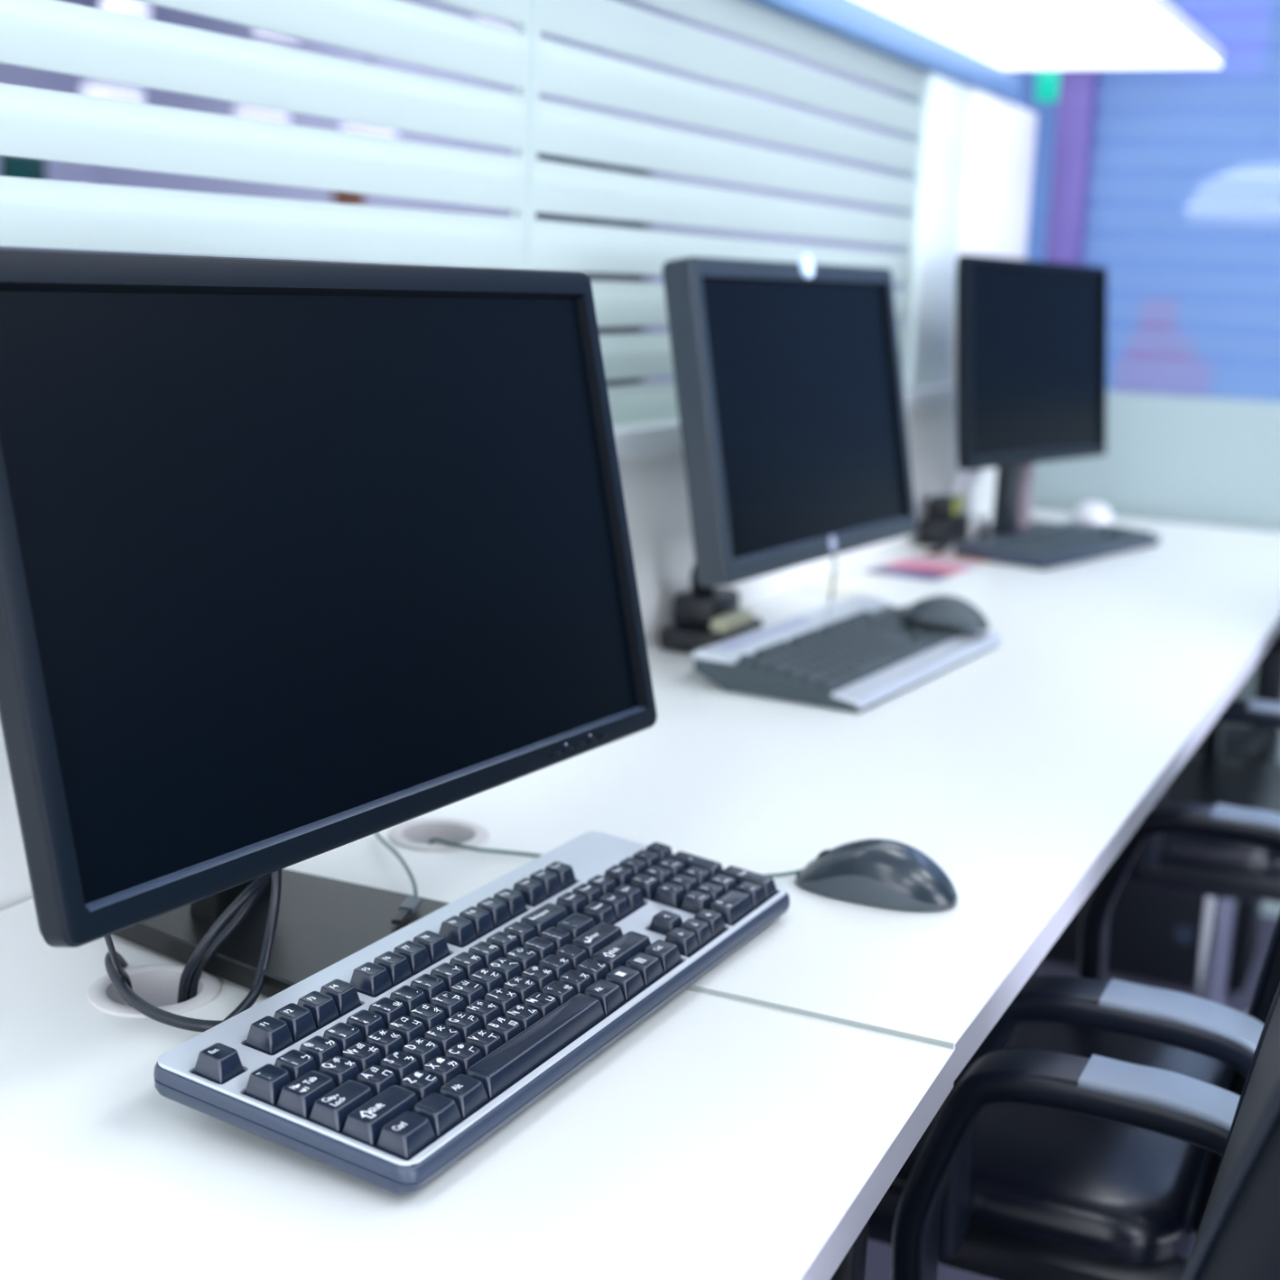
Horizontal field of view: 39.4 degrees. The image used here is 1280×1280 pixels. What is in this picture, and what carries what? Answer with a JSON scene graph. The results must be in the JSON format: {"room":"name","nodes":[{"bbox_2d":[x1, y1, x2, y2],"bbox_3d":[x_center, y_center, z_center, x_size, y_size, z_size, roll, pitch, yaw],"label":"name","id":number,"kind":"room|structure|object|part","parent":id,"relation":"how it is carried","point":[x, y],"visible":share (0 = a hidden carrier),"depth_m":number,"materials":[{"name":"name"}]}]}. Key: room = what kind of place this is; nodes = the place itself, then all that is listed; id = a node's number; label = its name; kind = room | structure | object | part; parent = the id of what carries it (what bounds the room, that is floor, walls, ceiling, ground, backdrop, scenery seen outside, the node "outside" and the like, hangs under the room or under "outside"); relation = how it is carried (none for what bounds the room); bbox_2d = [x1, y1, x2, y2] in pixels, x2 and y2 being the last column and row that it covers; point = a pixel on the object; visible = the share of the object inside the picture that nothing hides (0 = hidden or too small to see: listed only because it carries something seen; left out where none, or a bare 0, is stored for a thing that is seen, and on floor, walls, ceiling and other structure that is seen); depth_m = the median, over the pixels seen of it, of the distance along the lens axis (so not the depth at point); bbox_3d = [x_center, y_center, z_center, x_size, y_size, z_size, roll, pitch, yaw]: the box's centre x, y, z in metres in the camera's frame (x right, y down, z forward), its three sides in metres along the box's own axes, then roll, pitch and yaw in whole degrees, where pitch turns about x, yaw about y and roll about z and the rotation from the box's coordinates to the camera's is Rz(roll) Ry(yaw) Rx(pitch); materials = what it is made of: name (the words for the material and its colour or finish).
{"room":"computer lab","nodes":[
{"label":"computer lab","id":0,"kind":"room"},
{"bbox_2d":[0,0,93,183],"bbox_3d":[-5.592,-1.573,5.585,0.100,2.690,10.900,8,13,25],"label":"wall","id":1,"kind":"structure","parent":0,"point":[9,74],"depth_m":10.04,"materials":[{"name":"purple paint"}]},
{"bbox_2d":[0,87,1037,911],"bbox_3d":[-0.280,0.100,1.539,0.090,1.475,4.390,8,13,25],"label":"wall","id":2,"kind":"structure","parent":0,"point":[655,489],"depth_m":2.82,"materials":[{"name":"white paint"}]},
{"bbox_2d":[0,0,1021,269],"bbox_3d":[-0.289,-0.394,1.356,0.084,0.526,4.220,8,13,25],"label":"window blinds","id":3,"kind":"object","parent":2,"relation":"in","point":[55,36],"depth_m":1.37,"materials":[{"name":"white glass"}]},
{"bbox_2d":[525,0,926,425],"bbox_3d":[0.158,-0.536,2.245,0.010,0.481,1.233,8,13,25],"label":"window blinds","id":4,"kind":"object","parent":2,"relation":"in","point":[557,69],"depth_m":2.01,"materials":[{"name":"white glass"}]},
{"bbox_2d":[613,382,955,458],"bbox_3d":[-0.269,-0.135,1.490,0.112,0.028,4.390,8,13,25],"label":"trim","id":5,"kind":"structure","parent":2,"relation":"on","point":[637,438],"depth_m":1.98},
{"bbox_2d":[884,72,970,387],"bbox_3d":[0.460,-0.657,2.893,0.062,0.481,0.210,8,13,25],"label":"trim","id":6,"kind":"structure","parent":2,"relation":"attached to","point":[946,100],"depth_m":2.85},
{"bbox_2d":[1044,68,1102,265],"bbox_3d":[0.838,-1.327,3.288,0.060,1.710,0.090,8,13,25],"label":"trim","id":7,"kind":"structure","parent":2,"relation":"attached to","point":[1079,89],"depth_m":3.34,"materials":[{"name":"purple"}]},
{"bbox_2d":[88,0,1279,395],"bbox_3d":[1.880,-1.785,8.095,11.400,2.690,0.100,8,13,25],"label":"window","id":8,"kind":"structure","parent":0,"point":[1161,135],"depth_m":7.85,"materials":[{"name":"blue glass"}]},
{"bbox_2d":[864,914,1277,1279],"bbox_3d":[-0.562,0.468,3.501,11.400,0.060,11.100,8,13,25],"label":"floor","id":9,"kind":"structure","parent":0,"point":[878,1255],"depth_m":3.05,"materials":[{"name":"carpet"}]},
{"bbox_2d":[0,245,316,261],"bbox_3d":[-1.933,-0.969,6.728,0.480,1.340,1.900,8,13,25],"label":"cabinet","id":10,"kind":"object","parent":9,"relation":"on","point":[1,246],"visible":0.02,"depth_m":6.19,"materials":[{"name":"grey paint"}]},
{"bbox_2d":[0,155,46,179],"bbox_3d":[-2.116,-1.603,6.124,0.060,0.130,0.180,8,13,25],"label":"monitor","id":11,"kind":"object","parent":10,"relation":"on","point":[14,166],"visible":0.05,"depth_m":6.09,"materials":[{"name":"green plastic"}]},
{"bbox_3d":[-1.944,-0.879,6.214,0.011,1.270,0.930,8,13,25],"label":"door","id":12,"kind":"part","parent":10,"relation":"part of","materials":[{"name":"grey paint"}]},
{"bbox_3d":[-1.531,-1.036,7.055,0.011,1.270,0.930,8,13,25],"label":"door","id":13,"kind":"part","parent":10,"relation":"part of","materials":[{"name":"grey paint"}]},
{"bbox_2d":[0,897,955,1279],"bbox_3d":[-0.438,0.687,0.484,0.604,0.739,1.598,7,13,23],"label":"desk","id":14,"kind":"object","parent":9,"relation":"on","point":[717,1137],"visible":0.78,"depth_m":0.86,"materials":[{"name":"white laminate"}]},
{"bbox_2d":[104,951,225,1032],"bbox_3d":[-0.267,0.223,1.024,0.156,0.066,0.057,12,15,40],"label":"cable","id":15,"kind":"object","parent":14,"relation":"on","point":[147,1009],"visible":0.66,"depth_m":0.99,"materials":[{"name":"black rubber"}]},
{"bbox_2d":[0,248,657,1020],"bbox_3d":[-0.208,0.016,1.042,0.251,0.466,0.524,8,13,25],"label":"monitor","id":16,"kind":"object","parent":14,"relation":"on","point":[300,561],"visible":0.89,"depth_m":0.95,"materials":[{"name":"black plastic"}]},
{"bbox_2d":[153,831,790,1195],"bbox_3d":[-0.069,0.190,1.028,0.156,0.040,0.444,8,13,26],"label":"keyboard","id":17,"kind":"object","parent":14,"relation":"on","point":[384,1066],"visible":1,"depth_m":0.94,"materials":[{"name":"plastic"}]},
{"bbox_2d":[535,153,650,386],"bbox_3d":[-0.292,-1.506,8.787,0.480,1.690,0.550,8,13,25],"label":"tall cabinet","id":18,"kind":"object","parent":9,"relation":"on","point":[580,220],"visible":0.08,"depth_m":8.49,"materials":[{"name":"grey"}]},
{"bbox_3d":[-0.156,-1.471,8.572,0.011,1.620,0.255,8,13,25],"label":"door","id":19,"kind":"part","parent":18,"relation":"part of","materials":[{"name":"stone"}]},
{"bbox_3d":[-0.036,-1.516,8.816,0.011,1.620,0.255,8,13,25],"label":"door","id":20,"kind":"part","parent":18,"relation":"part of","materials":[{"name":"stone"}]},
{"bbox_2d":[284,509,1279,1279],"bbox_3d":[0.431,0.345,2.308,0.604,0.742,2.491,8,13,25],"label":"desk","id":21,"kind":"object","parent":9,"relation":"on","point":[1023,768],"visible":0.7,"depth_m":1.52,"materials":[{"name":"white laminate"}]},
{"bbox_2d":[374,832,422,924],"bbox_3d":[-0.165,0.156,1.213,0.021,0.021,0.225,0,12,-11],"label":"cable","id":22,"kind":"object","parent":21,"relation":"on","point":[411,904],"visible":0.94,"depth_m":1.13,"materials":[{"name":"black plastic"}]},
{"bbox_3d":[-0.166,0.153,1.226,0.010,0.021,0.201,-1,12,-15],"label":"cord","id":23,"kind":"part","parent":22,"relation":"part of","materials":[{"name":"grey plastic"}]},
{"bbox_2d":[427,837,957,911],"bbox_3d":[0.030,0.165,1.281,0.391,0.076,0.066,6,12,15],"label":"computer mouse","id":24,"kind":"object","parent":21,"relation":"on","point":[886,873],"visible":0.91,"depth_m":1.22,"materials":[{"name":"plastic"}]},
{"bbox_2d":[658,254,916,653],"bbox_3d":[0.140,-0.207,1.999,0.183,0.442,0.512,9,13,29],"label":"monitor","id":25,"kind":"object","parent":21,"relation":"on","point":[788,382],"visible":0.97,"depth_m":1.92,"materials":[{"name":"black plastic"}]},
{"bbox_3d":[0.102,-0.140,1.996,0.090,0.226,0.078,8,13,25],"label":"stand arm","id":26,"kind":"part","parent":25,"relation":"part of","materials":[{"name":"black plastic"}]},
{"bbox_3d":[0.105,-0.022,2.033,0.018,0.016,0.084,8,13,25],"label":"clamp plate","id":27,"kind":"part","parent":25,"relation":"part of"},
{"bbox_2d":[800,254,813,277],"bbox_3d":[0.182,-0.407,1.944,0.010,0.025,0.025,8,13,25],"label":"light","id":28,"kind":"object","parent":25,"relation":"on","point":[806,264],"depth_m":1.94,"materials":[{"name":"white"}]},
{"bbox_2d":[798,573,887,595],"bbox_3d":[0.286,-0.078,2.499,0.075,0.001,0.160,8,13,25],"label":"paper sheet","id":29,"kind":"object","parent":21,"relation":"on","point":[845,584],"visible":1,"depth_m":2.49,"materials":[{"name":"white paper"}]},
{"bbox_2d":[693,594,1001,712],"bbox_3d":[0.242,0.007,1.980,0.189,0.040,0.427,9,13,29],"label":"keyboard","id":30,"kind":"object","parent":21,"relation":"on","point":[857,653],"visible":0.94,"depth_m":1.90,"materials":[{"name":"grey plastic"}]},
{"bbox_2d":[901,595,989,631],"bbox_3d":[0.359,-0.033,2.093,0.104,0.037,0.062,1,12,-5],"label":"computer mouse","id":31,"kind":"object","parent":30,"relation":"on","point":[948,611],"visible":1,"depth_m":2.07,"materials":[{"name":"grey plastic"}]},
{"bbox_3d":[-0.097,0.556,1.251,0.500,0.714,0.030,8,13,25],"label":"leg frame","id":32,"kind":"part","parent":21,"relation":"part of","materials":[{"name":"black plastic"}]},
{"bbox_2d":[864,553,987,580],"bbox_3d":[0.433,-0.111,2.686,0.110,0.001,0.230,9,13,29],"label":"leaflet","id":33,"kind":"object","parent":21,"relation":"on","point":[920,566],"visible":1,"depth_m":2.68,"materials":[{"name":"pink paper"}]},
{"bbox_2d":[917,493,969,555],"bbox_3d":[0.486,-0.191,2.890,0.064,0.080,0.226,8,13,25],"label":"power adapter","id":34,"kind":"object","parent":21,"relation":"on","point":[945,524],"visible":0.99,"depth_m":2.89,"materials":[{"name":"black plastic"}]},
{"bbox_3d":[0.474,-0.158,2.833,0.027,0.035,0.104,5,12,13],"label":"cord","id":35,"kind":"part","parent":34,"relation":"part of","materials":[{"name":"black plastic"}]},
{"bbox_2d":[949,469,988,537],"bbox_3d":[0.562,-0.238,3.045,0.060,0.116,0.107,8,13,25],"label":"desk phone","id":36,"kind":"object","parent":21,"relation":"on","point":[962,482],"visible":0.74,"depth_m":3.03,"materials":[{"name":"white plastic"}]},
{"bbox_2d":[955,253,1107,538],"bbox_3d":[0.628,-0.377,2.875,0.162,0.462,0.511,8,13,25],"label":"monitor","id":37,"kind":"object","parent":21,"relation":"on","point":[1031,335],"visible":0.93,"depth_m":2.85,"materials":[{"name":"black plastic"}]},
{"bbox_2d":[954,520,1159,569],"bbox_3d":[0.685,-0.159,2.903,0.158,0.027,0.425,12,15,38],"label":"keyboard","id":38,"kind":"object","parent":21,"relation":"on","point":[1051,546],"visible":1,"depth_m":2.83,"materials":[{"name":"plastic"}]},
{"bbox_2d":[1072,502,1113,525],"bbox_3d":[0.828,-0.233,3.260,0.062,0.039,0.113,1,12,-5],"label":"computer mouse","id":39,"kind":"object","parent":21,"relation":"on","point":[1095,513],"visible":0.85,"depth_m":3.23,"materials":[{"name":"white plastic"}]},
{"bbox_3d":[0.945,0.160,3.377,0.500,0.714,0.030,8,13,25],"label":"leg frame","id":40,"kind":"part","parent":21,"relation":"part of","materials":[{"name":"black plastic"}]},
{"bbox_2d":[867,801,1279,1279],"bbox_3d":[0.371,0.343,1.530,0.676,1.052,0.595,8,13,25],"label":"office chair","id":41,"kind":"object","parent":9,"relation":"on","point":[1033,1192],"visible":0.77,"depth_m":1.35,"materials":[{"name":"plastic"}]},
{"bbox_3d":[0.282,0.405,1.604,0.470,0.086,0.460,8,13,25],"label":"seat","id":42,"kind":"part","parent":41,"relation":"part of","materials":[{"name":"leather"}]},
{"bbox_3d":[0.338,0.360,1.279,0.254,0.226,0.050,8,13,25],"label":"armrest","id":43,"kind":"part","parent":41,"relation":"part of","materials":[{"name":"plastic"}]},
{"bbox_3d":[0.560,0.276,1.732,0.254,0.226,0.050,8,13,25],"label":"armrest","id":44,"kind":"part","parent":41,"relation":"part of","materials":[{"name":"plastic"}]},
{"bbox_3d":[0.597,0.137,1.399,0.201,0.578,0.450,8,13,25],"label":"backrest","id":45,"kind":"part","parent":41,"relation":"part of","materials":[{"name":"black leather"}]},
{"bbox_2d":[890,982,1279,1279],"bbox_3d":[0.102,0.452,0.948,0.676,1.052,0.595,8,13,25],"label":"office chair","id":46,"kind":"object","parent":9,"relation":"on","point":[1237,1237],"visible":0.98,"depth_m":1.10,"materials":[{"name":"plastic"}]},
{"bbox_3d":[0.291,0.385,1.150,0.254,0.226,0.050,8,13,25],"label":"armrest","id":47,"kind":"part","parent":46,"relation":"part of","materials":[{"name":"plastic"}]},
{"bbox_3d":[0.329,0.246,0.817,0.201,0.578,0.450,8,13,25],"label":"backrest","id":48,"kind":"part","parent":46,"relation":"part of","materials":[{"name":"black leather"}]},
{"bbox_2d":[1045,722,1279,991],"bbox_3d":[0.857,0.354,3.122,0.443,0.430,0.192,8,13,25],"label":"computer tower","id":49,"kind":"object","parent":9,"relation":"on","point":[1154,931],"visible":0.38,"depth_m":3.03,"materials":[{"name":"black plastic"}]},
{"bbox_3d":[1.048,0.374,3.033,0.018,0.414,0.186,8,13,25],"label":"panel","id":50,"kind":"part","parent":49,"relation":"part of","materials":[{"name":"black leather"}]},
{"bbox_2d":[1106,384,1279,401],"bbox_3d":[1.545,-0.276,5.210,0.680,0.875,0.600,8,13,25],"label":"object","id":51,"kind":"object","parent":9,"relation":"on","point":[1109,387],"visible":0.02,"depth_m":5.18,"materials":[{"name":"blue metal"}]},
{"bbox_2d":[1114,356,1213,396],"bbox_3d":[1.480,-0.742,5.041,0.250,0.100,0.100,8,13,25],"label":"box","id":52,"kind":"object","parent":51,"relation":"on","point":[1148,375],"visible":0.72,"depth_m":5.00,"materials":[{"name":"blue"}]},
{"bbox_2d":[1126,333,1196,360],"bbox_3d":[1.470,-0.825,5.031,0.170,0.064,0.100,8,13,25],"label":"box","id":53,"kind":"object","parent":52,"relation":"on","point":[1140,346],"visible":1,"depth_m":4.99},
{"bbox_2d":[1137,298,1179,336],"bbox_3d":[1.460,-0.908,5.021,0.090,0.099,0.100,8,13,25],"label":"box","id":54,"kind":"object","parent":53,"relation":"on","point":[1157,317],"visible":1,"depth_m":4.98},
{"bbox_2d":[1124,631,1279,1014],"bbox_3d":[0.784,0.172,2.441,0.676,1.052,0.595,8,13,25],"label":"office chair","id":55,"kind":"object","parent":9,"relation":"on","point":[1225,872],"visible":0.22,"depth_m":2.30,"materials":[{"name":"leather"}]},
{"bbox_3d":[0.695,0.234,2.514,0.470,0.086,0.460,8,13,25],"label":"seat","id":56,"kind":"part","parent":55,"relation":"part of","materials":[{"name":"leather"}]},
{"bbox_3d":[0.751,0.189,2.189,0.254,0.226,0.050,8,13,25],"label":"armrest","id":57,"kind":"part","parent":55,"relation":"part of","materials":[{"name":"plastic"}]},
{"bbox_3d":[0.973,0.105,2.643,0.254,0.226,0.050,8,13,25],"label":"armrest","id":58,"kind":"part","parent":55,"relation":"part of","materials":[{"name":"plastic"}]},
{"bbox_3d":[-1.314,-1.214,7.988,0.480,1.360,0.850,8,13,25],"label":"cabinet","id":59,"kind":"object","parent":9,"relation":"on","visible":0},
{"bbox_2d":[333,191,364,205],"bbox_3d":[-1.263,-1.923,7.746,0.100,0.130,0.100,8,13,25],"label":"cardboard box","id":60,"kind":"object","parent":59,"relation":"on","point":[344,197],"visible":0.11,"depth_m":7.71,"materials":[{"name":"brown cardboard"}]},
{"bbox_2d":[1031,390,1279,916],"bbox_3d":[1.787,0.122,3.099,2.320,0.968,0.080,8,13,25],"label":"wall","id":61,"kind":"structure","parent":0,"point":[1181,459],"depth_m":3.35,"materials":[{"name":"white paint"}]},
{"bbox_3d":[-0.451,-2.243,2.942,11.400,0.100,11.100,8,13,25],"label":"ceiling","id":62,"kind":"structure","parent":0,"visible":0},
{"bbox_2d":[80,81,144,103],"bbox_3d":[-1.787,-2.337,6.018,0.100,1.045,0.220,8,13,25],"label":"pendant lamp","id":63,"kind":"object","parent":62,"relation":"hanging from","point":[99,89],"visible":0.59,"depth_m":6.04,"materials":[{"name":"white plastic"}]},
{"bbox_2d":[100,0,150,18],"bbox_3d":[-1.508,-2.250,5.208,0.100,0.865,0.120,8,13,25],"label":"pendant lamp","id":64,"kind":"object","parent":62,"relation":"hanging from","point":[131,7],"visible":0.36,"depth_m":5.24,"materials":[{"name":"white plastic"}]},
{"bbox_2d":[234,38,289,124],"bbox_3d":[-1.429,-2.478,6.747,0.100,1.035,0.230,8,13,25],"label":"pendant lamp","id":65,"kind":"object","parent":62,"relation":"hanging from","point":[242,110],"visible":0.45,"depth_m":6.76,"materials":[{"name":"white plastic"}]},
{"bbox_3d":[-1.448,-2.008,6.844,0.100,0.075,0.230,8,13,25],"label":"lamp shade","id":66,"kind":"part","parent":65,"relation":"part of","materials":[{"name":"white"}]},
{"bbox_2d":[253,27,299,42],"bbox_3d":[-1.190,-2.394,5.850,0.100,0.817,0.140,8,13,25],"label":"pendant lamp","id":67,"kind":"object","parent":62,"relation":"hanging from","point":[264,34],"visible":0.37,"depth_m":5.88,"materials":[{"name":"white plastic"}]},
{"bbox_2d":[342,54,396,138],"bbox_3d":[-1.114,-2.605,7.388,0.100,1.020,0.280,8,13,25],"label":"pendant lamp","id":68,"kind":"object","parent":62,"relation":"hanging from","point":[347,126],"visible":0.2,"depth_m":7.40,"materials":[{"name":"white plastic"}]},
{"bbox_3d":[-1.133,-2.142,7.483,0.100,0.075,0.280,8,13,25],"label":"lamp shade","id":69,"kind":"part","parent":68,"relation":"part of","materials":[{"name":"white"}]},
{"bbox_2d":[476,13,515,27],"bbox_3d":[-0.650,-3.067,8.249,0.100,0.425,0.240,8,13,25],"label":"pendant lamp","id":70,"kind":"object","parent":62,"relation":"hanging from","point":[481,18],"visible":0.24,"depth_m":8.22,"materials":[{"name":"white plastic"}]},
{"bbox_2d":[854,0,1223,69],"bbox_3d":[0.443,-1.481,2.493,0.616,1.137,1.530,8,13,25],"label":"ceiling light","id":71,"kind":"object","parent":62,"relation":"hanging from","point":[1005,34],"visible":0.54,"depth_m":2.80,"materials":[{"name":"white plastic"}]},
{"bbox_2d":[1035,69,1060,102],"bbox_3d":[1.186,-2.019,4.948,0.090,1.013,0.030,8,13,25],"label":"exit sign","id":72,"kind":"object","parent":62,"relation":"hanging from","point":[1047,80],"visible":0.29,"depth_m":5.03,"materials":[{"name":"green plastic"}]},
{"bbox_2d":[1172,0,1271,75],"bbox_3d":[1.117,-1.619,3.272,0.180,1.122,0.020,8,13,25],"label":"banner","id":73,"kind":"object","parent":62,"relation":"hanging from","point":[1239,27],"visible":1,"depth_m":3.36,"materials":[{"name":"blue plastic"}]},
{"bbox_2d":[1185,164,1279,224],"bbox_3d":[1.754,-1.786,4.713,0.480,1.328,0.480,8,13,25],"label":"lamp","id":74,"kind":"object","parent":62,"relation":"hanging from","point":[1250,193],"visible":1,"depth_m":4.71,"materials":[{"name":"white plastic"}]}
]}

